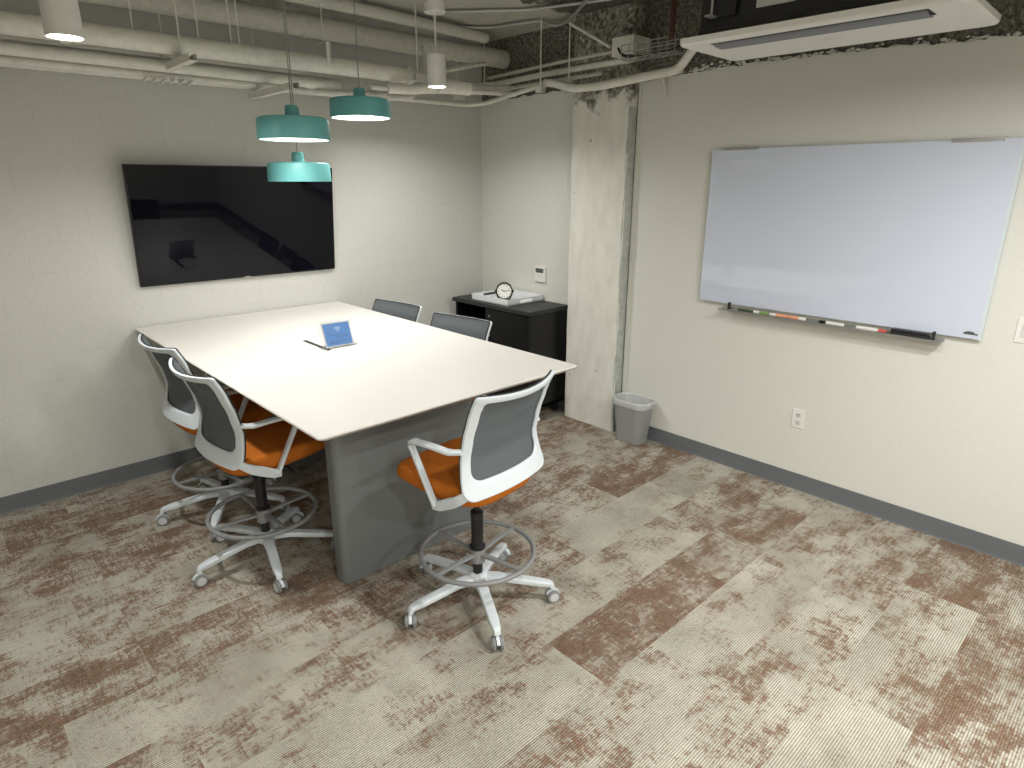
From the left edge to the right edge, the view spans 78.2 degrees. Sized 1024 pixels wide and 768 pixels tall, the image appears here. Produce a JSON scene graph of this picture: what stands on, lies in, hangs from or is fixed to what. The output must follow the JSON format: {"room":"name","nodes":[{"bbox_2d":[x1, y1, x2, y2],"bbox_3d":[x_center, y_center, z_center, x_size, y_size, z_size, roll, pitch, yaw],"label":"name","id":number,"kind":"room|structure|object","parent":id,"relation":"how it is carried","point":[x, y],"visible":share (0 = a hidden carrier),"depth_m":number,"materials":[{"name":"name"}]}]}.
{"room":"conference room","nodes":[
{"label":"conference room","id":0,"kind":"room"},
{"bbox_2d":[0,0,482,496],"bbox_3d":[-2.305,-0.831,3.812,5.700,2.900,0.100,-16,24,-41],"label":"wall","id":1,"kind":"structure","parent":0,"point":[80,395],"depth_m":3.84,"materials":[{"name":"paint"}]},
{"bbox_2d":[0,447,204,515],"bbox_3d":[-2.304,0.524,4.166,5.600,0.104,0.012,-16,24,-41],"label":"baseboard","id":2,"kind":"structure","parent":1,"relation":"attached to","point":[68,488],"depth_m":3.91,"materials":[{"name":"grey plastic"}]},
{"bbox_2d":[122,164,334,286],"bbox_3d":[-1.763,-1.052,4.125,1.292,0.708,0.106,-16,24,-41],"label":"television","id":3,"kind":"object","parent":1,"relation":"attached to","point":[189,223],"visible":0.98,"depth_m":4.03,"materials":[{"name":"black glass"}]},
{"bbox_2d":[254,0,664,43],"bbox_3d":[-0.118,-1.526,1.065,5.800,0.100,6.600,-16,24,-41],"label":"ceiling","id":4,"kind":"structure","parent":0,"point":[553,15],"depth_m":4.20,"materials":[{"name":"grey concrete"}]},
{"bbox_2d":[38,0,84,40],"bbox_3d":[-1.566,-1.498,2.119,0.128,0.597,0.128,-16,24,-41],"label":"pendant lamp","id":5,"kind":"object","parent":4,"relation":"in","point":[61,19],"visible":1,"depth_m":2.16,"materials":[{"name":"white metal"}]},
{"bbox_2d":[127,0,133,28],"bbox_3d":[-1.884,-1.921,3.086,0.020,0.380,0.017,-16,24,-41],"label":"hanger","id":6,"kind":"object","parent":4,"relation":"hanging from","point":[127,0],"visible":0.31,"depth_m":3.11,"materials":[{"name":"paint"}]},
{"bbox_2d":[0,10,415,84],"bbox_3d":[-2.337,-1.592,2.745,4.560,0.120,0.120,-16,24,-41],"label":"ceiling pipe","id":7,"kind":"object","parent":6,"relation":"hanging from","point":[11,23],"visible":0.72,"depth_m":3.34,"materials":[{"name":"metal"}]},
{"bbox_2d":[415,45,431,81],"bbox_3d":[-0.621,-2.159,4.253,0.184,0.234,0.068,-16,24,-41],"label":"ceiling pipe","id":8,"kind":"object","parent":7,"relation":"attached to","point":[426,49],"visible":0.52,"depth_m":4.25,"materials":[{"name":"metal"}]},
{"bbox_2d":[158,0,197,70],"bbox_3d":[-1.746,-1.901,3.228,0.040,0.505,0.460,-16,24,-41],"label":"hanger","id":9,"kind":"object","parent":4,"relation":"hanging from","point":[184,60],"visible":0.8,"depth_m":3.22,"materials":[{"name":"paint"}]},
{"bbox_2d":[0,41,341,89],"bbox_3d":[-2.617,-1.504,2.743,4.111,0.076,0.072,-16,24,-41],"label":"ceiling pipe","id":10,"kind":"object","parent":9,"relation":"hanging from","point":[6,48],"visible":0.97,"depth_m":3.33,"materials":[{"name":"metal"}]},
{"bbox_2d":[78,0,509,68],"bbox_3d":[-2.098,-1.974,3.146,5.590,0.140,0.140,-16,24,-41],"label":"ceiling pipe","id":11,"kind":"object","parent":9,"relation":"hanging from","point":[249,15],"visible":0.94,"depth_m":3.86,"materials":[{"name":"metal"}]},
{"bbox_2d":[193,0,198,37],"bbox_3d":[-1.658,-1.985,3.288,0.020,0.380,0.017,-16,24,-41],"label":"hanger","id":12,"kind":"object","parent":4,"relation":"hanging from","point":[193,0],"visible":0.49,"depth_m":3.31,"materials":[{"name":"paint"}]},
{"bbox_2d":[225,0,231,42],"bbox_3d":[-1.534,-2.021,3.398,0.020,0.380,0.017,-16,24,-41],"label":"hanger","id":13,"kind":"object","parent":4,"relation":"hanging from","point":[225,0],"visible":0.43,"depth_m":3.41,"materials":[{"name":"paint"}]},
{"bbox_2d":[234,0,240,43],"bbox_3d":[-1.501,-2.030,3.428,0.020,0.380,0.017,-16,24,-41],"label":"hanger","id":14,"kind":"object","parent":4,"relation":"hanging from","point":[234,0],"visible":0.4,"depth_m":3.44,"materials":[{"name":"paint"}]},
{"bbox_2d":[248,0,299,98],"bbox_3d":[-1.414,-1.990,3.641,0.040,0.585,0.620,-16,24,-41],"label":"hanger","id":15,"kind":"object","parent":4,"relation":"hanging from","point":[282,88],"visible":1,"depth_m":3.70,"materials":[{"name":"paint"}]},
{"bbox_2d":[0,55,376,96],"bbox_3d":[-2.541,-1.509,2.877,4.400,0.077,0.214,-16,24,-41],"label":"ceiling pipe","id":16,"kind":"object","parent":15,"relation":"hanging from","point":[5,59],"visible":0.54,"depth_m":3.44,"materials":[{"name":"metal"}]},
{"bbox_2d":[142,75,193,85],"bbox_3d":[-1.909,-1.687,3.504,0.252,0.023,0.151,-16,24,-41],"label":"clamp","id":17,"kind":"object","parent":16,"relation":"attached to","point":[165,79],"visible":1,"depth_m":3.49,"materials":[{"name":"metal"}]},
{"bbox_2d":[256,0,330,141],"bbox_3d":[-1.034,-1.583,2.866,0.334,0.888,0.334,-16,24,-41],"label":"pendant lamp","id":18,"kind":"object","parent":4,"relation":"hanging from","point":[292,126],"visible":1,"depth_m":2.87,"materials":[{"name":"teal metal"}]},
{"bbox_2d":[267,0,330,181],"bbox_3d":[-1.166,-1.627,3.308,0.334,1.075,0.334,-16,24,-41],"label":"pendant lamp","id":19,"kind":"object","parent":4,"relation":"hanging from","point":[297,170],"visible":0.99,"depth_m":3.33,"materials":[{"name":"teal metal"}]},
{"bbox_2d":[318,5,330,63],"bbox_3d":[-1.131,-2.125,3.758,0.022,0.400,0.104,-16,24,-41],"label":"strap","id":20,"kind":"object","parent":4,"relation":"hanging from","point":[323,42],"visible":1,"depth_m":3.76,"materials":[{"name":"paint"}]},
{"bbox_2d":[327,9,333,80],"bbox_3d":[-1.060,-2.113,4.051,0.040,0.600,0.500,-16,24,-41],"label":"hanger","id":21,"kind":"object","parent":4,"relation":"hanging from","point":[327,9],"visible":0.04,"depth_m":4.17,"materials":[{"name":"paint"}]},
{"bbox_2d":[0,63,388,97],"bbox_3d":[-2.521,-1.550,2.957,4.551,0.088,0.272,-16,24,-41],"label":"ceiling pipe","id":22,"kind":"object","parent":21,"relation":"hanging from","point":[384,94],"visible":0.3,"depth_m":3.44,"materials":[{"name":"metal"}]},
{"bbox_2d":[329,0,391,120],"bbox_3d":[-0.838,-1.828,3.389,0.334,0.740,0.334,-16,24,-41],"label":"pendant lamp","id":23,"kind":"object","parent":4,"relation":"hanging from","point":[359,106],"visible":1,"depth_m":3.37,"materials":[{"name":"teal metal"}]},
{"bbox_2d":[283,0,488,42],"bbox_3d":[-2.104,-2.006,2.914,5.292,0.077,0.132,-16,24,-41],"label":"ceiling pipe","id":24,"kind":"object","parent":4,"relation":"attached to","point":[345,6],"visible":0.98,"depth_m":4.06,"materials":[{"name":"metal"}]},
{"bbox_2d":[412,5,426,81],"bbox_3d":[-0.605,-2.215,4.107,0.100,0.440,0.040,-16,24,-41],"label":"hanger","id":25,"kind":"object","parent":4,"relation":"hanging from","point":[416,77],"visible":0.93,"depth_m":4.13,"materials":[{"name":"paint"}]},
{"bbox_2d":[388,83,436,94],"bbox_3d":[-0.650,-1.937,4.125,0.319,0.079,0.077,-4,18,-13],"label":"ceiling pipe","id":26,"kind":"object","parent":25,"relation":"hanging from","point":[406,89],"visible":0.94,"depth_m":4.11,"materials":[{"name":"metal"}]},
{"bbox_2d":[436,79,472,95],"bbox_3d":[-0.392,-1.987,4.217,0.260,0.088,0.088,-16,24,-41],"label":"ceiling pipe","id":27,"kind":"object","parent":26,"relation":"attached to","point":[458,87],"visible":0.88,"depth_m":4.20,"materials":[{"name":"metal"}]},
{"bbox_2d":[424,0,445,87],"bbox_3d":[-0.469,-2.103,3.873,0.128,0.510,0.128,-16,24,-41],"label":"pendant lamp","id":28,"kind":"object","parent":4,"relation":"in","point":[436,62],"visible":1,"depth_m":3.86,"materials":[{"name":"white metal"}]},
{"bbox_2d":[450,37,464,99],"bbox_3d":[-0.419,-2.420,4.800,0.120,0.470,0.040,-16,24,-41],"label":"hanger","id":29,"kind":"object","parent":4,"relation":"hanging from","point":[452,96],"visible":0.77,"depth_m":4.84,"materials":[{"name":"paint"}]},
{"bbox_2d":[416,0,588,29],"bbox_3d":[0.172,-2.369,3.958,0.818,0.049,1.815,-16,24,-41],"label":"conduit","id":30,"kind":"object","parent":4,"relation":"attached to","point":[584,2],"visible":0.66,"depth_m":4.37,"materials":[{"name":"silver metal"}]},
{"bbox_2d":[569,21,611,48],"bbox_3d":[0.516,-2.311,4.172,0.024,0.216,0.371,-16,24,-41],"label":"conduit","id":31,"kind":"object","parent":30,"relation":"attached to","point":[574,25],"visible":0.93,"depth_m":4.16,"materials":[{"name":"metal"}]},
{"bbox_2d":[445,0,612,13],"bbox_3d":[0.079,-2.402,4.023,1.143,0.022,0.122,5,18,15],"label":"conduit","id":32,"kind":"object","parent":4,"relation":"attached to","point":[574,3],"visible":0.93,"depth_m":4.07,"materials":[{"name":"silver metal"}]},
{"bbox_2d":[535,17,544,92],"bbox_3d":[0.200,-2.283,4.381,0.040,0.475,0.060,-16,24,-41],"label":"hanger","id":33,"kind":"object","parent":4,"relation":"hanging from","point":[540,89],"visible":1,"depth_m":4.40,"materials":[{"name":"paint"}]},
{"bbox_2d":[403,83,543,106],"bbox_3d":[-0.524,-2.002,4.265,1.376,0.122,0.718,-16,24,-41],"label":"conduit","id":34,"kind":"object","parent":33,"relation":"hanging from","point":[531,88],"visible":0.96,"depth_m":4.70,"materials":[{"name":"metal"}]},
{"bbox_2d":[370,84,515,96],"bbox_3d":[-0.467,-2.085,4.490,1.191,0.076,0.092,-13,22,-35],"label":"conduit","id":35,"kind":"object","parent":34,"relation":"attached to","point":[372,86],"visible":0.46,"depth_m":4.63,"materials":[{"name":"metal"}]},
{"bbox_2d":[564,14,572,83],"bbox_3d":[0.393,-2.276,4.306,0.040,0.443,0.050,-16,24,-41],"label":"hanger","id":36,"kind":"object","parent":4,"relation":"hanging from","point":[568,80],"visible":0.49,"depth_m":4.33,"materials":[{"name":"paint"}]},
{"bbox_2d":[508,71,601,89],"bbox_3d":[0.164,-2.193,4.618,0.026,0.036,1.250,-16,24,-41],"label":"conduit","id":37,"kind":"object","parent":36,"relation":"hanging from","point":[594,74],"visible":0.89,"depth_m":4.37,"materials":[{"name":"metal"}]},
{"bbox_2d":[542,35,698,91],"bbox_3d":[0.754,-1.931,3.838,0.312,0.186,1.677,-10,20,-28],"label":"drain pipe","id":38,"kind":"object","parent":36,"relation":"hanging from","point":[688,55],"visible":0.77,"depth_m":3.97,"materials":[{"name":"metal"}]},
{"bbox_2d":[669,0,676,38],"bbox_3d":[0.859,-2.022,3.342,0.028,0.340,0.028,-16,24,-41],"label":"pipe","id":39,"kind":"object","parent":4,"relation":"hanging from","point":[673,2],"visible":1,"depth_m":3.36,"materials":[{"name":"red metal"}]},
{"bbox_2d":[680,0,1000,60],"bbox_3d":[1.286,-1.654,2.498,0.520,0.527,1.075,-17,24,-42],"label":"air conditioner","id":40,"kind":"object","parent":4,"relation":"hanging from","point":[732,30],"visible":1,"depth_m":2.48,"materials":[{"name":"white plastic"},{"name":"dark grey plastic"}]},
{"bbox_2d":[710,9,936,44],"bbox_3d":[1.170,-1.378,2.455,0.110,0.008,0.815,-17,24,-42],"label":"outlet","id":41,"kind":"object","parent":40,"relation":"attached to","point":[910,14],"depth_m":2.38,"materials":[{"name":"white metal"}]},
{"bbox_3d":[-2.457,-1.694,2.710,0.040,0.585,0.500,-16,24,-41],"label":"hanger","id":42,"kind":"object","parent":4,"relation":"hanging from","visible":0},
{"bbox_2d":[0,34,401,84],"bbox_3d":[-2.485,-1.658,2.952,4.640,0.056,0.056,-16,24,-41],"label":"ceiling pipe","id":43,"kind":"object","parent":42,"relation":"hanging from","point":[8,37],"visible":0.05,"depth_m":3.49,"materials":[{"name":"metal"}]},
{"bbox_3d":[-0.210,-2.438,4.791,0.040,0.430,0.140,-16,24,-41],"label":"hanger","id":44,"kind":"object","parent":4,"relation":"hanging from","visible":0},
{"bbox_2d":[446,62,486,72],"bbox_3d":[-0.335,-2.290,4.556,0.028,0.157,0.588,9,20,26],"label":"conduit","id":45,"kind":"object","parent":44,"relation":"hanging from","point":[463,67],"visible":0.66,"depth_m":4.54,"materials":[{"name":"metal"}]},
{"bbox_2d":[471,83,510,90],"bbox_3d":[-0.235,-2.223,4.710,0.518,0.054,0.080,-11,21,-30],"label":"conduit","id":46,"kind":"object","parent":44,"relation":"hanging from","point":[475,86],"visible":0.6,"depth_m":4.75,"materials":[{"name":"metal"}]},
{"bbox_2d":[0,405,1023,767],"bbox_3d":[-0.120,1.284,1.962,5.800,0.001,6.600,-16,24,-41],"label":"floor","id":47,"kind":"structure","parent":0,"point":[707,613],"depth_m":2.64,"materials":[{"name":"carpet"}]},
{"bbox_2d":[138,334,290,540],"bbox_3d":[-1.676,0.225,3.544,0.683,1.052,0.713,16,24,40],"label":"chair","id":48,"kind":"object","parent":47,"relation":"on","point":[179,405],"visible":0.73,"depth_m":3.42,"materials":[{"name":"white plastic"}]},
{"bbox_2d":[169,357,334,593],"bbox_3d":[-1.260,0.383,3.048,0.705,1.052,0.690,16,24,41],"label":"chair","id":49,"kind":"object","parent":47,"relation":"on","point":[256,449],"visible":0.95,"depth_m":2.96,"materials":[{"name":"white plastic"}]},
{"bbox_2d":[135,301,576,583],"bbox_3d":[-0.996,0.244,3.624,1.370,0.970,2.400,-16,24,-41],"label":"conference table","id":50,"kind":"object","parent":47,"relation":"on","point":[403,380],"visible":0.84,"depth_m":3.06,"materials":[{"name":"white laminate"}]},
{"bbox_2d":[316,317,357,349],"bbox_3d":[-0.954,-0.277,3.430,0.197,0.143,0.082,-14,23,-38],"label":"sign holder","id":51,"kind":"object","parent":50,"relation":"on","point":[336,333],"visible":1,"depth_m":3.42,"materials":[{"name":"white plastic"}]},
{"bbox_2d":[372,299,421,322],"bbox_3d":[-0.905,-0.009,4.301,0.680,1.036,0.713,14,23,38],"label":"chair","id":52,"kind":"object","parent":47,"relation":"on","point":[407,311],"visible":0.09,"depth_m":4.38,"materials":[{"name":"grey fabric"}]},
{"bbox_2d":[430,312,491,403],"bbox_3d":[-0.462,0.139,3.840,0.704,1.036,0.694,13,22,36],"label":"chair","id":53,"kind":"object","parent":47,"relation":"on","point":[468,326],"visible":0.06,"depth_m":3.90,"materials":[{"name":"grey fabric"}]},
{"bbox_2d":[397,370,559,650],"bbox_3d":[-0.179,0.463,2.744,0.706,1.088,0.736,14,23,38],"label":"chair","id":54,"kind":"object","parent":47,"relation":"on","point":[498,451],"visible":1,"depth_m":2.58,"materials":[{"name":"white plastic"}]},
{"bbox_2d":[452,292,567,410],"bbox_3d":[-0.033,-0.254,5.304,0.464,0.897,0.926,-16,24,-41],"label":"storage cabinet","id":55,"kind":"object","parent":47,"relation":"on","point":[540,327],"visible":0.35,"depth_m":4.97,"materials":[{"name":"black laminate"}]},
{"bbox_2d":[452,292,567,316],"bbox_3d":[-0.028,-0.667,5.177,0.449,0.032,0.926,-16,24,-41],"label":"countertop","id":56,"kind":"structure","parent":55,"relation":"on","point":[540,307],"depth_m":4.96,"materials":[{"name":"grey laminate"}]},
{"bbox_2d":[472,289,542,306],"bbox_3d":[-0.039,-0.718,5.200,0.390,0.050,0.450,-16,24,-41],"label":"serving tray","id":57,"kind":"object","parent":56,"relation":"on","point":[518,297],"visible":0.81,"depth_m":5.14,"materials":[{"name":"white plastic"}]},
{"bbox_2d":[495,282,513,299],"bbox_3d":[-0.062,-0.750,5.109,0.157,0.149,0.085,0,18,0],"label":"desk clock","id":58,"kind":"object","parent":57,"relation":"on","point":[504,290],"visible":0.94,"depth_m":5.08,"materials":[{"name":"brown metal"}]},
{"bbox_2d":[615,404,651,444],"bbox_3d":[0.887,0.262,4.640,0.198,0.320,0.288,-16,24,-41],"label":"waste bin","id":59,"kind":"object","parent":47,"relation":"on","point":[632,426],"visible":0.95,"depth_m":4.57,"materials":[{"name":"grey plastic"}]},
{"bbox_2d":[613,392,655,410],"bbox_3d":[0.893,0.190,4.610,0.204,0.183,0.313,-16,24,-41],"label":"liner","id":60,"kind":"object","parent":59,"relation":"in","point":[630,400],"visible":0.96,"depth_m":4.61,"materials":[{"name":"white plastic"}]},
{"bbox_2d":[564,2,644,431],"bbox_3d":[0.651,-1.082,4.608,0.145,2.900,0.494,-16,24,-41],"label":"column","id":61,"kind":"structure","parent":0,"point":[604,121],"depth_m":4.51,"materials":[{"name":"concrete"}]},
{"bbox_2d":[421,58,638,84],"bbox_3d":[0.170,-2.225,4.560,1.640,0.085,0.532,8,19,24],"label":"conduit","id":62,"kind":"object","parent":61,"relation":"attached to","point":[612,62],"visible":0.68,"depth_m":4.46,"materials":[{"name":"metal"}]},
{"bbox_2d":[487,50,611,79],"bbox_3d":[0.245,-2.304,4.569,0.024,0.054,1.280,-16,24,-41],"label":"conduit","id":63,"kind":"object","parent":61,"relation":"attached to","point":[609,51],"visible":0.89,"depth_m":4.52,"materials":[{"name":"metal"}]},
{"bbox_2d":[611,34,649,58],"bbox_3d":[0.755,-2.142,4.015,0.186,0.110,0.170,-16,24,-41],"label":"junction box","id":64,"kind":"object","parent":61,"relation":"attached to","point":[617,42],"visible":0.73,"depth_m":3.95,"materials":[{"name":"paint"}]},
{"bbox_2d":[620,35,684,61],"bbox_3d":[0.846,-2.026,3.816,0.106,0.086,0.393,-16,24,-41],"label":"basket","id":65,"kind":"object","parent":64,"relation":"attached to","point":[675,39],"visible":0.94,"depth_m":3.81,"materials":[{"name":"silver metal"}]},
{"bbox_2d":[617,45,680,57],"bbox_3d":[0.840,-2.033,3.827,0.066,0.085,0.499,-16,24,-41],"label":"cable","id":66,"kind":"object","parent":65,"relation":"in","point":[678,46],"visible":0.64,"depth_m":3.87,"materials":[{"name":"black plastic"}]},
{"bbox_2d":[480,0,1023,545],"bbox_3d":[1.960,-0.689,3.378,0.100,2.900,6.400,-16,24,-41],"label":"wall","id":67,"kind":"structure","parent":0,"point":[936,430],"depth_m":3.70,"materials":[{"name":"beige paint"}]},
{"bbox_2d":[534,266,546,281],"bbox_3d":[0.231,-0.898,5.153,0.024,0.120,0.124,-16,24,-41],"label":"thermostat","id":68,"kind":"object","parent":67,"relation":"attached to","point":[539,272],"visible":1,"depth_m":5.14,"materials":[{"name":"white plastic"}]},
{"bbox_2d":[548,400,564,410],"bbox_3d":[0.113,0.067,5.602,0.012,0.104,1.118,-16,24,-41],"label":"baseboard","id":69,"kind":"structure","parent":67,"relation":"attached to","point":[561,404],"depth_m":5.29,"materials":[{"name":"grey plastic"}]},
{"bbox_2d":[621,87,642,392],"bbox_3d":[0.845,-0.848,4.492,0.010,2.316,0.024,-16,24,-41],"label":"trim","id":70,"kind":"structure","parent":67,"relation":"attached to","point":[640,88],"depth_m":4.42,"materials":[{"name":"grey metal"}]},
{"bbox_2d":[660,77,666,96],"bbox_3d":[0.965,-1.889,4.010,0.064,0.123,0.033,10,20,27],"label":"stub","id":71,"kind":"object","parent":67,"relation":"attached to","point":[662,80],"visible":0.8,"depth_m":3.99,"materials":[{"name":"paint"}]},
{"bbox_2d":[791,408,805,428],"bbox_3d":[1.738,0.210,3.829,0.009,0.120,0.076,-16,24,-41],"label":"wall outlet","id":72,"kind":"object","parent":67,"relation":"attached to","point":[798,416],"visible":1,"depth_m":3.83,"materials":[{"name":"white plastic"}]},
{"bbox_2d":[718,302,944,343],"bbox_3d":[1.746,-0.366,3.575,0.089,0.045,1.212,-16,24,-41],"label":"marker tray","id":73,"kind":"object","parent":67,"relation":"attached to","point":[933,338],"visible":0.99,"depth_m":3.49,"materials":[{"name":"silver metal"}]},
{"bbox_2d":[737,308,752,312],"bbox_3d":[1.436,-0.453,3.879,0.018,0.018,0.100,-16,24,-41],"label":"marker","id":74,"kind":"object","parent":73,"relation":"on","point":[738,309],"visible":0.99,"depth_m":3.87,"materials":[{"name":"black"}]},
{"bbox_2d":[753,310,768,314],"bbox_3d":[1.504,-0.431,3.810,0.018,0.018,0.095,-16,24,-41],"label":"marker","id":75,"kind":"object","parent":73,"relation":"on","point":[754,311],"visible":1,"depth_m":3.80,"materials":[{"name":"green plastic"}]},
{"bbox_2d":[769,313,787,317],"bbox_3d":[1.579,-0.406,3.733,0.019,0.018,0.110,-17,24,-42],"label":"marker","id":76,"kind":"object","parent":73,"relation":"on","point":[770,314],"visible":0.99,"depth_m":3.73,"materials":[{"name":"orange"}]},
{"bbox_2d":[788,315,805,320],"bbox_3d":[1.654,-0.382,3.657,0.018,0.018,0.100,-16,24,-41],"label":"marker","id":77,"kind":"object","parent":73,"relation":"on","point":[789,316],"visible":1,"depth_m":3.65,"materials":[{"name":"orange plastic"}]},
{"bbox_2d":[818,320,843,326],"bbox_3d":[1.784,-0.339,3.525,0.018,0.018,0.135,-16,24,-41],"label":"marker","id":78,"kind":"object","parent":73,"relation":"on","point":[819,321],"visible":1,"depth_m":3.52,"materials":[{"name":"white plastic"}]},
{"bbox_2d":[856,326,886,332],"bbox_3d":[1.926,-0.293,3.381,0.018,0.018,0.150,-16,24,-41],"label":"marker","id":79,"kind":"object","parent":73,"relation":"on","point":[857,327],"visible":1,"depth_m":3.37,"materials":[{"name":"white plastic"}]},
{"bbox_2d":[889,327,929,339],"bbox_3d":[2.051,-0.260,3.252,0.048,0.034,0.176,-16,24,-41],"label":"eraser","id":80,"kind":"object","parent":73,"relation":"on","point":[896,331],"visible":1,"depth_m":3.23,"materials":[{"name":"black plastic"}]},
{"bbox_2d":[647,426,1023,566],"bbox_3d":[2.468,0.833,3.208,0.012,0.104,4.794,-16,24,-41],"label":"baseboard","id":81,"kind":"structure","parent":67,"relation":"attached to","point":[987,544],"depth_m":3.68,"materials":[{"name":"grey plastic"}]},
{"bbox_2d":[674,31,1021,75],"bbox_3d":[2.100,-1.595,2.871,0.015,0.090,3.606,-16,24,-41],"label":"trim","id":82,"kind":"structure","parent":67,"relation":"attached to","point":[1018,33],"depth_m":3.29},
{"bbox_2d":[699,137,1023,339],"bbox_3d":[1.758,-0.826,3.458,0.034,0.926,1.536,-16,24,-41],"label":"whiteboard","id":83,"kind":"object","parent":67,"relation":"attached to","point":[904,235],"visible":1,"depth_m":3.33,"materials":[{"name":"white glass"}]},
{"bbox_2d":[1013,317,1023,342],"bbox_3d":[2.416,-0.242,2.925,0.010,0.120,0.124,-16,24,-41],"label":"light switch","id":84,"kind":"object","parent":67,"relation":"attached to","point":[1019,334],"visible":1,"depth_m":2.96,"materials":[{"name":"white plastic"}]},
{"bbox_3d":[-2.199,0.494,-0.336,0.100,2.900,6.600,-16,24,-41],"label":"wall","id":85,"kind":"structure","parent":0,"visible":0},
{"bbox_2d":[343,90,415,100],"bbox_3d":[-2.476,-1.584,3.049,4.750,0.080,0.310,-16,24,-41],"label":"ceiling pipe","id":86,"kind":"object","parent":85,"relation":"attached to","point":[394,97],"visible":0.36,"depth_m":4.37,"materials":[{"name":"metal"}]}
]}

